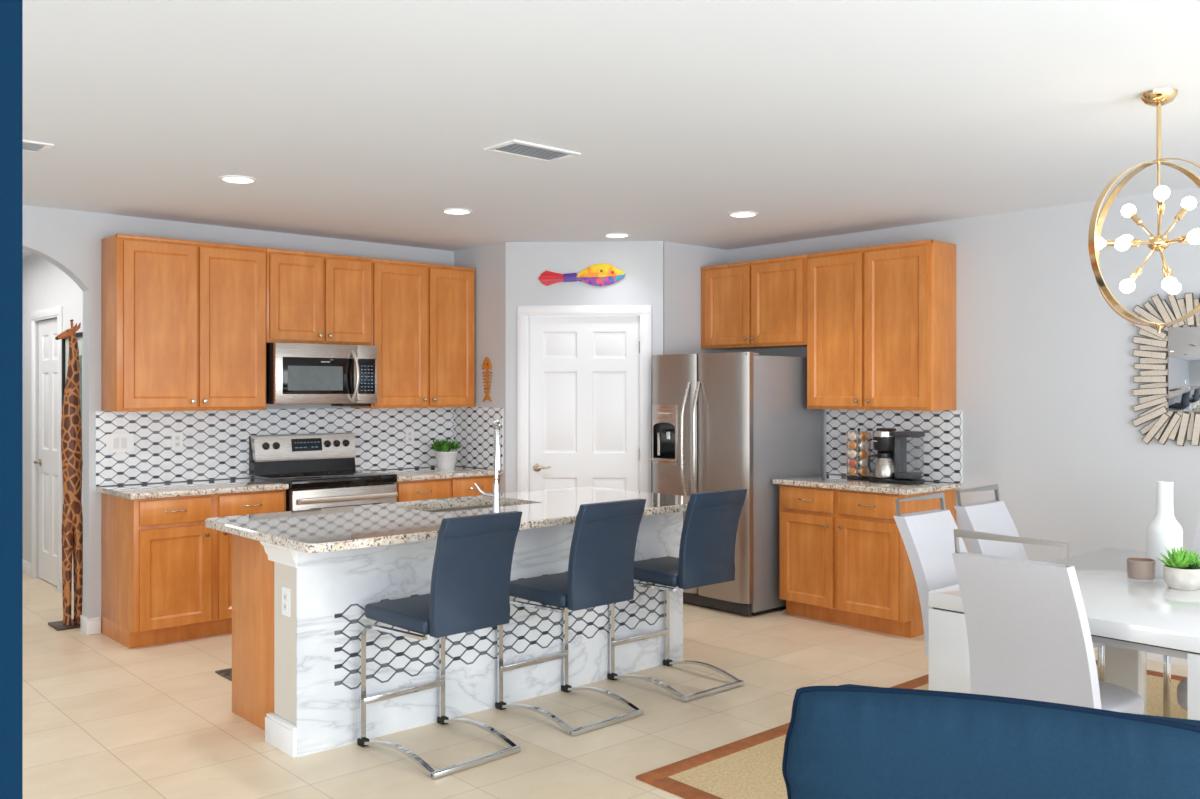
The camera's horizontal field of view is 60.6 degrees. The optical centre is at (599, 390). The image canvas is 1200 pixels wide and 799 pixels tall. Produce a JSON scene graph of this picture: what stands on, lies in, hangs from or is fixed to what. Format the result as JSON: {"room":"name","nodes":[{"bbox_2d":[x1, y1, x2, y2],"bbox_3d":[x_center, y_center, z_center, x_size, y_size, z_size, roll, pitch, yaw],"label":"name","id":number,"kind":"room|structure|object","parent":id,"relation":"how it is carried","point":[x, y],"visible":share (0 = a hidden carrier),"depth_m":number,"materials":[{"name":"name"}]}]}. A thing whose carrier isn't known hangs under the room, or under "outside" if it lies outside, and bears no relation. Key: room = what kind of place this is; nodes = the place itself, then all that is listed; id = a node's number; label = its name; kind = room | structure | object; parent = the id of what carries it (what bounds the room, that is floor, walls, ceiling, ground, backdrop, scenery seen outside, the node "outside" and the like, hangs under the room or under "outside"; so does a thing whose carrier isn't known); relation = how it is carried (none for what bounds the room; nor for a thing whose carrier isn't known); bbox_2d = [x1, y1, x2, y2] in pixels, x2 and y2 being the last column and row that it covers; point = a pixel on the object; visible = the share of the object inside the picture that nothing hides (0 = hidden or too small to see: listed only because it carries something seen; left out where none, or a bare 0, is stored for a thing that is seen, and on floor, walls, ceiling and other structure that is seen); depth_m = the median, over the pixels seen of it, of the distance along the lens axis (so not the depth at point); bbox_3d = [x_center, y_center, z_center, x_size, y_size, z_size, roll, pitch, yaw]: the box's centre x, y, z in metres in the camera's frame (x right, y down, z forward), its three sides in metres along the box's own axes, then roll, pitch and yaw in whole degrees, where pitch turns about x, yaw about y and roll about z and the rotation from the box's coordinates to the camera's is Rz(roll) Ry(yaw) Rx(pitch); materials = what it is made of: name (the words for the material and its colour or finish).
{"room":"open-plan kitchen","nodes":[
{"label":"open-plan kitchen","id":0,"kind":"room"},
{"bbox_2d":[0,0,22,798],"bbox_3d":[-1.037,0.200,0.668,1.150,2.600,0.140,0,0,-42],"label":"wall","id":1,"kind":"structure","parent":0,"point":[11,11],"depth_m":0.99,"materials":[{"name":"blue paint"}]},
{"bbox_2d":[23,254,82,583],"bbox_3d":[-4.731,0.200,8.541,0.120,2.600,5.170,0,0,-42],"label":"wall","id":2,"kind":"structure","parent":0,"point":[45,285],"depth_m":8.21,"materials":[{"name":"paint"}]},
{"bbox_2d":[23,560,30,576],"bbox_3d":[-5.510,1.450,9.307,0.014,0.100,2.790,0,0,-42],"label":"baseboard","id":3,"kind":"structure","parent":2,"relation":"attached to","point":[26,565],"depth_m":8.36,"materials":[{"name":"white paint"}]},
{"bbox_2d":[31,306,62,592],"bbox_3d":[-4.272,0.436,7.952,0.095,2.128,0.848,0,0,-42],"label":"door","id":4,"kind":"structure","parent":2,"relation":"in","point":[50,349],"depth_m":8.03,"materials":[{"name":"white paint"}]},
{"bbox_2d":[61,582,82,603],"bbox_3d":[-3.521,1.450,7.094,0.014,0.100,1.400,0,0,-42],"label":"baseboard","id":5,"kind":"structure","parent":2,"relation":"attached to","point":[61,582],"depth_m":7.39,"materials":[{"name":"white paint"}]},
{"bbox_2d":[62,332,82,464],"bbox_3d":[-3.761,0.055,7.349,0.030,0.930,0.560,0,0,-42],"label":"framed picture","id":6,"kind":"object","parent":2,"relation":"attached to","point":[65,346],"visible":0.24,"depth_m":7.27,"materials":[{"name":"black plastic"}]},
{"bbox_2d":[23,205,453,617],"bbox_3d":[-3.748,0.200,5.861,7.060,2.600,0.130,0,0,-42],"label":"wall","id":7,"kind":"structure","parent":0,"point":[70,240],"depth_m":6.35,"materials":[{"name":"grey paint"}]},
{"bbox_2d":[80,615,89,634],"bbox_3d":[-3.189,1.450,6.355,0.014,0.100,0.143,0,0,-42],"label":"baseboard","id":8,"kind":"structure","parent":7,"relation":"attached to","point":[83,619],"depth_m":6.35,"materials":[{"name":"white paint"}]},
{"bbox_2d":[87,617,100,634],"bbox_3d":[-3.121,1.450,6.329,0.078,0.100,0.014,0,0,-42],"label":"baseboard","id":9,"kind":"structure","parent":7,"relation":"attached to","point":[94,625],"depth_m":6.33,"materials":[{"name":"white paint"}]},
{"bbox_2d":[101,233,266,411],"bbox_3d":[-2.628,-0.407,6.542,0.930,1.065,0.352,0,0,-42],"label":"upper cabinet","id":10,"kind":"object","parent":7,"relation":"attached to","point":[183,322],"visible":1,"depth_m":6.37,"materials":[{"name":"brown wood"}]},
{"bbox_2d":[95,407,453,485],"bbox_3d":[-2.133,0.358,7.219,2.638,0.462,0.010,0,0,-42],"label":"tile backsplash","id":11,"kind":"structure","parent":7,"relation":"attached to","point":[215,442],"depth_m":6.91,"materials":[{"name":"white tile"}]},
{"bbox_2d":[106,433,133,452],"bbox_3d":[-3.003,0.328,6.424,0.164,0.116,0.008,0,0,-42],"label":"light switch","id":12,"kind":"object","parent":11,"relation":"attached to","point":[115,443],"visible":1,"depth_m":6.42,"materials":[{"name":"white plastic"}]},
{"bbox_2d":[172,432,182,449],"bbox_3d":[-2.743,0.328,6.659,0.070,0.116,0.008,0,0,-42],"label":"wall outlet","id":13,"kind":"object","parent":11,"relation":"attached to","point":[177,437],"visible":1,"depth_m":6.66,"materials":[{"name":"white plastic"}]},
{"bbox_2d":[406,429,413,443],"bbox_3d":[-1.449,0.350,7.821,0.070,0.116,0.008,0,0,-42],"label":"wall outlet","id":14,"kind":"object","parent":11,"relation":"attached to","point":[409,432],"visible":1,"depth_m":7.82,"materials":[{"name":"white plastic"}]},
{"bbox_2d":[266,248,371,345],"bbox_3d":[-1.993,-0.629,7.112,0.773,0.622,0.352,0,0,-42],"label":"upper cabinet","id":15,"kind":"object","parent":7,"relation":"attached to","point":[312,298],"visible":0.95,"depth_m":6.99,"materials":[{"name":"brown wood"}]},
{"bbox_2d":[266,342,376,405],"bbox_3d":[-1.948,-0.103,7.061,0.748,0.423,0.462,0,0,-42],"label":"microwave oven","id":16,"kind":"object","parent":15,"relation":"attached to","point":[296,373],"visible":1,"depth_m":6.90,"materials":[{"name":"silver metal"}]},
{"bbox_2d":[351,258,474,407],"bbox_3d":[-1.375,-0.407,7.668,0.885,1.065,0.352,0,0,-42],"label":"upper cabinet","id":17,"kind":"object","parent":7,"relation":"attached to","point":[423,314],"visible":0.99,"depth_m":7.54,"materials":[{"name":"brown wood"}]},
{"bbox_2d":[454,242,505,493],"bbox_3d":[-0.889,0.200,7.886,0.100,2.600,0.680,0,0,-42],"label":"wall","id":18,"kind":"structure","parent":0,"point":[489,261],"depth_m":7.74,"materials":[{"name":"grey paint"}]},
{"bbox_2d":[454,407,502,469],"bbox_3d":[-0.936,0.358,7.855,0.010,0.462,0.642,0,0,-42],"label":"tile backsplash","id":19,"kind":"structure","parent":18,"relation":"attached to","point":[473,426],"depth_m":7.86,"materials":[{"name":"white tile"}]},
{"bbox_2d":[482,357,492,401],"bbox_3d":[-0.855,-0.086,7.756,0.021,0.338,0.116,0,0,-42],"label":"skeleton","id":20,"kind":"object","parent":18,"relation":"attached to","point":[486,364],"visible":1,"depth_m":7.75,"materials":[{"name":"brown wood"}]},
{"bbox_2d":[506,241,662,492],"bbox_3d":[-0.115,0.200,7.619,1.165,2.600,0.100,0,0,3],"label":"wall","id":21,"kind":"structure","parent":0,"point":[641,262],"depth_m":7.58,"materials":[{"name":"grey paint"}]},
{"bbox_2d":[538,264,624,285],"bbox_3d":[-0.135,-0.852,7.555,0.644,0.166,0.026,0,0,3],"label":"fish","id":22,"kind":"object","parent":21,"relation":"attached to","point":[597,274],"visible":1,"depth_m":7.55},
{"bbox_2d":[517,305,650,491],"bbox_3d":[-0.116,0.436,7.577,0.988,2.128,0.095,0,0,3],"label":"door","id":23,"kind":"structure","parent":21,"relation":"in","point":[584,382],"depth_m":7.58,"materials":[{"name":"white paint"}]},
{"bbox_2d":[23,573,1186,798],"bbox_3d":[-1.728,1.560,5.438,7.900,0.120,14.000,0,0,-42],"label":"floor","id":24,"kind":"structure","parent":0,"point":[103,718],"depth_m":4.63,"materials":[{"name":"beige tile"}]},
{"bbox_2d":[48,319,82,630],"bbox_3d":[-3.393,0.522,6.550,0.185,1.955,0.220,0,0,-42],"label":"sculpture","id":25,"kind":"object","parent":24,"relation":"on","point":[71,423],"visible":0.98,"depth_m":6.52,"materials":[{"name":"brown wood"}]},
{"bbox_2d":[101,489,285,648],"bbox_3d":[-2.527,1.063,6.426,0.925,0.874,0.659,0,0,-42],"label":"base cabinet","id":26,"kind":"object","parent":24,"relation":"on","point":[166,576],"visible":0.85,"depth_m":6.11,"materials":[{"name":"brown wood"}]},
{"bbox_2d":[96,478,288,499],"bbox_3d":[-2.542,0.608,6.423,0.955,0.035,0.643,0,0,-42],"label":"countertop","id":27,"kind":"structure","parent":26,"relation":"on","point":[232,485],"depth_m":6.28,"materials":[{"name":"beige stone"}]},
{"bbox_2d":[215,668,231,680],"bbox_3d":[-1.519,1.495,5.599,0.975,0.008,0.500,0,0,-42],"label":"kitchen mat","id":28,"kind":"object","parent":24,"relation":"on","point":[227,673],"visible":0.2,"depth_m":5.41,"materials":[{"name":"grey fabric"}]},
{"bbox_2d":[249,432,397,510],"bbox_3d":[-1.864,0.902,6.964,0.764,1.196,0.719,0,0,-42],"label":"electric range","id":29,"kind":"object","parent":24,"relation":"on","point":[320,471],"visible":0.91,"depth_m":6.96,"materials":[{"name":"silver metal"}]},
{"bbox_2d":[254,469,396,488],"bbox_3d":[-1.856,0.597,6.954,0.764,0.057,0.575,0,0,-42],"label":"cooktop","id":30,"kind":"object","parent":29,"relation":"in","point":[296,478],"depth_m":6.86,"materials":[{"name":"black glass"}]},
{"bbox_2d":[357,511,521,778],"bbox_3d":[-0.659,0.998,4.284,0.446,1.005,0.602,0,0,-45],"label":"bar stool","id":31,"kind":"object","parent":24,"relation":"on","point":[470,588],"visible":1,"depth_m":4.14,"materials":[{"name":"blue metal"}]},
{"bbox_2d":[394,475,498,501],"bbox_3d":[-1.270,1.063,7.556,0.900,0.874,0.659,0,0,-42],"label":"base cabinet","id":32,"kind":"object","parent":24,"relation":"on","point":[464,486],"visible":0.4,"depth_m":7.30,"materials":[{"name":"brown wood"}]},
{"bbox_2d":[368,466,501,481],"bbox_3d":[-1.277,0.608,7.560,0.904,0.035,0.643,0,0,-42],"label":"countertop","id":33,"kind":"structure","parent":32,"relation":"on","point":[421,473],"depth_m":7.43,"materials":[{"name":"beige stone"}]},
{"bbox_2d":[429,439,460,469],"bbox_3d":[-1.151,0.468,7.701,0.227,0.242,0.240,0,0,-42],"label":"potted plant","id":34,"kind":"object","parent":33,"relation":"on","point":[446,458],"visible":1,"depth_m":7.64,"materials":[{"name":"green plant"}]},
{"bbox_2d":[232,511,682,757],"bbox_3d":[-0.669,1.063,5.246,2.326,0.874,0.801,0,0,-42],"label":"kitchen island","id":35,"kind":"object","parent":24,"relation":"on","point":[295,678],"visible":0.56,"depth_m":4.59,"materials":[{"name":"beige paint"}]},
{"bbox_2d":[282,587,289,616],"bbox_3d":[-1.317,0.885,4.302,0.008,0.116,0.070,0,0,-42],"label":"wall outlet","id":36,"kind":"object","parent":35,"relation":"attached to","point":[285,591],"visible":1,"depth_m":4.29,"materials":[{"name":"white plastic"}]},
{"bbox_2d":[205,487,689,552],"bbox_3d":[-0.586,0.608,5.140,2.400,0.035,1.090,0,0,-42],"label":"island countertop","id":37,"kind":"structure","parent":35,"relation":"on","point":[360,526],"depth_m":4.78,"materials":[{"name":"beige stone"}]},
{"bbox_2d":[423,504,511,511],"bbox_3d":[-0.673,0.715,5.327,0.716,0.177,0.411,0,0,-42],"label":"sink","id":38,"kind":"object","parent":37,"relation":"in","point":[489,505],"visible":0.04,"depth_m":5.54,"materials":[{"name":"silver metal"}]},
{"bbox_2d":[474,419,501,512],"bbox_3d":[-0.522,0.361,4.824,0.131,0.458,0.165,0,0,-2],"label":"kitchen faucet","id":39,"kind":"object","parent":37,"relation":"on","point":[495,495],"visible":0.94,"depth_m":4.76,"materials":[{"name":"silver metal"}]},
{"bbox_2d":[495,499,645,735],"bbox_3d":[-0.128,0.998,4.778,0.446,1.005,0.602,0,0,-43],"label":"bar stool","id":40,"kind":"object","parent":24,"relation":"on","point":[600,572],"visible":0.93,"depth_m":4.63,"materials":[{"name":"blue leather"}]},
{"bbox_2d":[607,489,746,701],"bbox_3d":[0.404,0.998,5.262,0.446,1.005,0.602,0,0,-42],"label":"bar stool","id":41,"kind":"object","parent":24,"relation":"on","point":[710,525],"visible":0.91,"depth_m":5.11,"materials":[{"name":"blue leather"}]},
{"bbox_2d":[650,352,820,615],"bbox_3d":[0.939,0.623,7.322,0.896,1.755,0.900,0,0,-42],"label":"refrigerator","id":42,"kind":"object","parent":24,"relation":"on","point":[730,420],"visible":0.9,"depth_m":6.95,"materials":[{"name":"silver metal"}]},
{"bbox_2d":[779,484,955,637],"bbox_3d":[1.723,1.063,6.711,0.657,0.874,0.945,0,0,-42],"label":"base cabinet","id":43,"kind":"object","parent":24,"relation":"on","point":[844,559],"visible":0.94,"depth_m":6.47,"materials":[{"name":"brown wood"}]},
{"bbox_2d":[773,474,960,494],"bbox_3d":[1.731,0.608,6.715,0.643,0.035,1.005,0,0,-42],"label":"countertop","id":44,"kind":"structure","parent":43,"relation":"on","point":[829,481],"depth_m":6.52,"materials":[{"name":"beige stone"}]},
{"bbox_2d":[846,428,870,479],"bbox_3d":[1.738,0.420,6.893,0.164,0.338,0.164,0,0,-42],"label":"pod carousel","id":45,"kind":"object","parent":44,"relation":"on","point":[856,476],"visible":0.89,"depth_m":6.87,"materials":[{"name":"black plastic"}]},
{"bbox_2d":[849,467,857,475],"bbox_3d":[1.699,0.538,6.858,0.045,0.055,0.054,0,0,-42],"label":"pod","id":46,"kind":"object","parent":45,"relation":"in","point":[852,471],"visible":1,"depth_m":6.84,"materials":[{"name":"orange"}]},
{"bbox_2d":[849,459,857,466],"bbox_3d":[1.699,0.480,6.858,0.045,0.055,0.054,0,0,-42],"label":"pod","id":47,"kind":"object","parent":45,"relation":"in","point":[852,462],"visible":1,"depth_m":6.84,"materials":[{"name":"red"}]},
{"bbox_2d":[849,450,857,457],"bbox_3d":[1.699,0.422,6.858,0.045,0.055,0.054,0,0,-42],"label":"pod","id":48,"kind":"object","parent":45,"relation":"in","point":[852,453],"visible":1,"depth_m":6.84,"materials":[{"name":"white plastic"}]},
{"bbox_2d":[849,441,857,448],"bbox_3d":[1.699,0.364,6.858,0.045,0.055,0.054,0,0,-42],"label":"pod","id":49,"kind":"object","parent":45,"relation":"in","point":[852,444],"visible":1,"depth_m":6.84,"materials":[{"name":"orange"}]},
{"bbox_2d":[849,433,857,440],"bbox_3d":[1.699,0.306,6.858,0.045,0.055,0.054,0,0,-42],"label":"pod","id":50,"kind":"object","parent":45,"relation":"in","point":[852,436],"visible":1,"depth_m":6.84,"materials":[{"name":"white plastic"}]},
{"bbox_2d":[858,468,866,475],"bbox_3d":[1.749,0.538,6.841,0.054,0.055,0.045,0,0,-12],"label":"pod","id":51,"kind":"object","parent":45,"relation":"in","point":[863,471],"visible":1,"depth_m":6.82,"materials":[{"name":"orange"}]},
{"bbox_2d":[858,459,866,466],"bbox_3d":[1.749,0.480,6.841,0.054,0.055,0.045,0,0,-12],"label":"pod","id":52,"kind":"object","parent":45,"relation":"in","point":[863,462],"visible":0.97,"depth_m":6.82,"materials":[{"name":"white"}]},
{"bbox_2d":[858,450,866,457],"bbox_3d":[1.749,0.422,6.841,0.054,0.055,0.045,0,0,-12],"label":"pod","id":53,"kind":"object","parent":45,"relation":"in","point":[863,454],"visible":1,"depth_m":6.82,"materials":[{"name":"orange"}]},
{"bbox_2d":[858,441,866,449],"bbox_3d":[1.749,0.364,6.841,0.054,0.055,0.045,0,0,-12],"label":"pod","id":54,"kind":"object","parent":45,"relation":"in","point":[863,445],"visible":1,"depth_m":6.82,"materials":[{"name":"white"}]},
{"bbox_2d":[858,433,866,440],"bbox_3d":[1.749,0.306,6.841,0.054,0.055,0.045,0,0,-12],"label":"pod","id":55,"kind":"object","parent":45,"relation":"in","point":[863,436],"visible":1,"depth_m":6.82,"materials":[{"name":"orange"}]},
{"bbox_2d":[867,428,924,484],"bbox_3d":[1.902,0.416,6.607,0.198,0.346,0.320,0,0,-42],"label":"coffee maker","id":56,"kind":"object","parent":44,"relation":"on","point":[891,444],"visible":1,"depth_m":6.59,"materials":[{"name":"black plastic"}]},
{"bbox_2d":[636,660,1186,798],"bbox_3d":[2.097,1.494,4.087,3.077,0.012,2.437,0,0,-42],"label":"area rug","id":57,"kind":"object","parent":24,"relation":"on","point":[750,767],"visible":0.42,"depth_m":4.06,"materials":[{"name":"carpet"}]},
{"bbox_2d":[894,492,967,655],"bbox_3d":[1.594,0.972,4.256,0.430,1.037,0.640,0,0,-42],"label":"dining chair","id":58,"kind":"object","parent":57,"relation":"on","point":[927,536],"visible":0.16,"depth_m":4.34,"materials":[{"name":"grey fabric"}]},
{"bbox_2d":[954,484,1105,681],"bbox_3d":[1.982,0.972,4.631,0.430,1.037,0.640,0,0,-42],"label":"dining chair","id":59,"kind":"object","parent":57,"relation":"on","point":[993,516],"visible":0.22,"depth_m":4.75,"materials":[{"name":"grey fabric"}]},
{"bbox_2d":[952,529,1143,713],"bbox_3d":[1.507,0.972,3.425,0.640,1.037,0.430,0,0,-42],"label":"dining chair","id":60,"kind":"object","parent":57,"relation":"on","point":[1029,635],"visible":0.75,"depth_m":3.26,"materials":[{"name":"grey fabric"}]},
{"bbox_2d":[929,548,1199,719],"bbox_3d":[2.145,1.113,3.911,1.580,0.750,1.050,0,0,-42],"label":"dining table","id":61,"kind":"object","parent":57,"relation":"on","point":[1133,618],"visible":0.47,"depth_m":3.68,"materials":[{"name":"white paint"}]},
{"bbox_2d":[1127,558,1154,579],"bbox_3d":[2.080,0.693,3.946,0.104,0.090,0.104,0,0,-42],"label":"candle jar","id":62,"kind":"object","parent":61,"relation":"on","point":[1137,568],"visible":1,"depth_m":3.91,"materials":[{"name":"brown ceramic"}]},
{"bbox_2d":[1147,481,1182,577],"bbox_3d":[2.247,0.549,4.083,0.127,0.376,0.127,0,0,-42],"label":"bottle vase","id":63,"kind":"object","parent":61,"relation":"on","point":[1164,530],"visible":0.63,"depth_m":4.05,"materials":[{"name":"white ceramic"}]},
{"bbox_2d":[1156,547,1199,590],"bbox_3d":[2.177,0.657,3.840,0.176,0.161,0.154,0,0,-42],"label":"potted succulent","id":64,"kind":"object","parent":61,"relation":"on","point":[1181,571],"visible":1,"depth_m":3.80,"materials":[{"name":"plant"}]},
{"bbox_2d":[1163,511,1199,716],"bbox_3d":[2.731,0.972,4.471,0.640,1.037,0.430,0,0,-42],"label":"dining chair","id":65,"kind":"object","parent":57,"relation":"on","point":[1196,543],"visible":0.07,"depth_m":4.45,"materials":[{"name":"grey fabric"}]},
{"bbox_2d":[1177,678,1186,710],"bbox_3d":[2.285,0.972,3.412,0.430,1.037,0.640,0,0,-42],"label":"dining chair","id":66,"kind":"object","parent":57,"relation":"on","point":[1182,686],"visible":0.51,"depth_m":3.50,"materials":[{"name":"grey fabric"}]},
{"bbox_2d":[782,684,1199,798],"bbox_3d":[1.060,1.044,1.671,1.610,0.913,0.940,0,0,22],"label":"sofa","id":67,"kind":"object","parent":24,"relation":"on","point":[847,741],"visible":1,"depth_m":1.93,"materials":[{"name":"blue fabric"}]},
{"bbox_2d":[23,0,1199,257],"bbox_3d":[-1.758,-1.175,4.874,8.700,0.150,14.800,0,0,-42],"label":"ceiling","id":68,"kind":"structure","parent":0,"point":[355,120],"depth_m":4.00,"materials":[{"name":"white paint"}]},
{"bbox_2d":[23,140,53,153],"bbox_3d":[-2.648,-1.095,4.524,0.390,0.010,0.210,0,0,-42],"label":"ceiling vent","id":69,"kind":"object","parent":68,"relation":"in","point":[28,146],"visible":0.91,"depth_m":4.59,"materials":[{"name":"white metal"}]},
{"bbox_2d":[218,175,256,183],"bbox_3d":[-1.881,-1.096,5.333,0.192,0.008,0.192,0,0,-42],"label":"recessed light","id":70,"kind":"object","parent":68,"relation":"in","point":[237,179],"visible":1,"depth_m":5.33,"materials":[{"name":"white paint"}]},
{"bbox_2d":[441,208,472,214],"bbox_3d":[-0.876,-1.096,6.282,0.192,0.008,0.192,0,0,-42],"label":"recessed light","id":71,"kind":"object","parent":68,"relation":"in","point":[457,211],"visible":1,"depth_m":6.28,"materials":[{"name":"white paint"}]},
{"bbox_2d":[483,139,580,162],"bbox_3d":[-0.308,-1.095,4.704,0.390,0.010,0.230,0,0,-42],"label":"ceiling vent","id":72,"kind":"object","parent":68,"relation":"in","point":[518,148],"visible":1,"depth_m":4.69,"materials":[{"name":"white metal"}]},
{"bbox_2d":[604,233,629,237],"bbox_3d":[0.120,-1.096,7.251,0.192,0.008,0.192,0,0,-42],"label":"recessed light","id":73,"kind":"object","parent":68,"relation":"in","point":[610,235],"visible":1,"depth_m":7.25,"materials":[{"name":"white paint"}]},
{"bbox_2d":[728,211,758,217],"bbox_3d":[0.890,-1.096,6.389,0.192,0.008,0.192,0,0,-42],"label":"recessed light","id":74,"kind":"object","parent":68,"relation":"in","point":[740,214],"visible":1,"depth_m":6.38,"materials":[{"name":"white paint"}]},
{"bbox_2d":[1088,88,1199,333],"bbox_3d":[2.065,-0.655,3.792,0.466,0.890,0.444,0,0,29],"label":"chandelier","id":75,"kind":"object","parent":68,"relation":"hanging from","point":[1157,98],"visible":1,"depth_m":3.76,"materials":[{"name":"gold metal"}]},
{"bbox_2d":[663,241,726,354],"bbox_3d":[0.756,0.200,7.873,0.850,2.600,0.100,0,0,-42],"label":"wall","id":76,"kind":"structure","parent":0,"point":[682,263],"depth_m":7.69,"materials":[{"name":"grey paint"}]},
{"bbox_2d":[727,187,1199,561],"bbox_3d":[3.684,0.200,5.139,0.150,2.600,7.920,0,0,-42],"label":"wall","id":77,"kind":"structure","parent":0,"point":[1045,371],"depth_m":6.10,"materials":[{"name":"grey paint"}]},
{"bbox_2d":[701,254,806,349],"bbox_3d":[1.192,-0.629,7.533,0.352,0.622,0.985,0,0,-42],"label":"upper cabinet","id":78,"kind":"object","parent":77,"relation":"attached to","point":[758,304],"visible":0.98,"depth_m":7.40,"materials":[{"name":"brown wood"}]},
{"bbox_2d":[807,239,955,410],"bbox_3d":[1.838,-0.407,6.814,0.352,1.065,0.945,0,0,-42],"label":"upper cabinet","id":79,"kind":"object","parent":77,"relation":"attached to","point":[881,320],"visible":1,"depth_m":6.63,"materials":[{"name":"brown wood"}]},
{"bbox_2d":[826,409,961,482],"bbox_3d":[1.963,0.358,6.933,0.010,0.462,1.035,0,0,-42],"label":"tile backsplash","id":80,"kind":"structure","parent":77,"relation":"attached to","point":[937,455],"depth_m":6.79,"materials":[{"name":"white tile"}]},
{"bbox_2d":[1093,647,1186,666],"bbox_3d":[4.278,1.450,4.355,0.014,0.100,5.960,0,0,-42],"label":"baseboard","id":81,"kind":"structure","parent":77,"relation":"attached to","point":[1150,656],"depth_m":5.66,"materials":[{"name":"white paint"}]},
{"bbox_2d":[1132,293,1199,445],"bbox_3d":[3.272,-0.115,5.455,0.036,0.835,0.835,0,0,-42],"label":"wall mirror","id":82,"kind":"object","parent":77,"relation":"attached to","point":[1182,341],"visible":0.95,"depth_m":5.61,"materials":[{"name":"beige wood"}]},
{"bbox_2d":[1168,327,1199,411],"bbox_3d":[3.262,-0.115,5.446,0.009,0.458,0.458,0,0,-42],"label":"mirror glass","id":83,"kind":"object","parent":82,"relation":"attached to","point":[1183,342],"depth_m":5.55,"materials":[{"name":"white"}]},
{"bbox_2d":[1163,565,1199,590],"bbox_3d":[2.180,0.698,3.835,0.136,0.080,0.136,0,0,-42],"label":"pot","id":84,"kind":"object","parent":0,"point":[1179,577],"depth_m":3.79,"materials":[{"name":"ceramic"}]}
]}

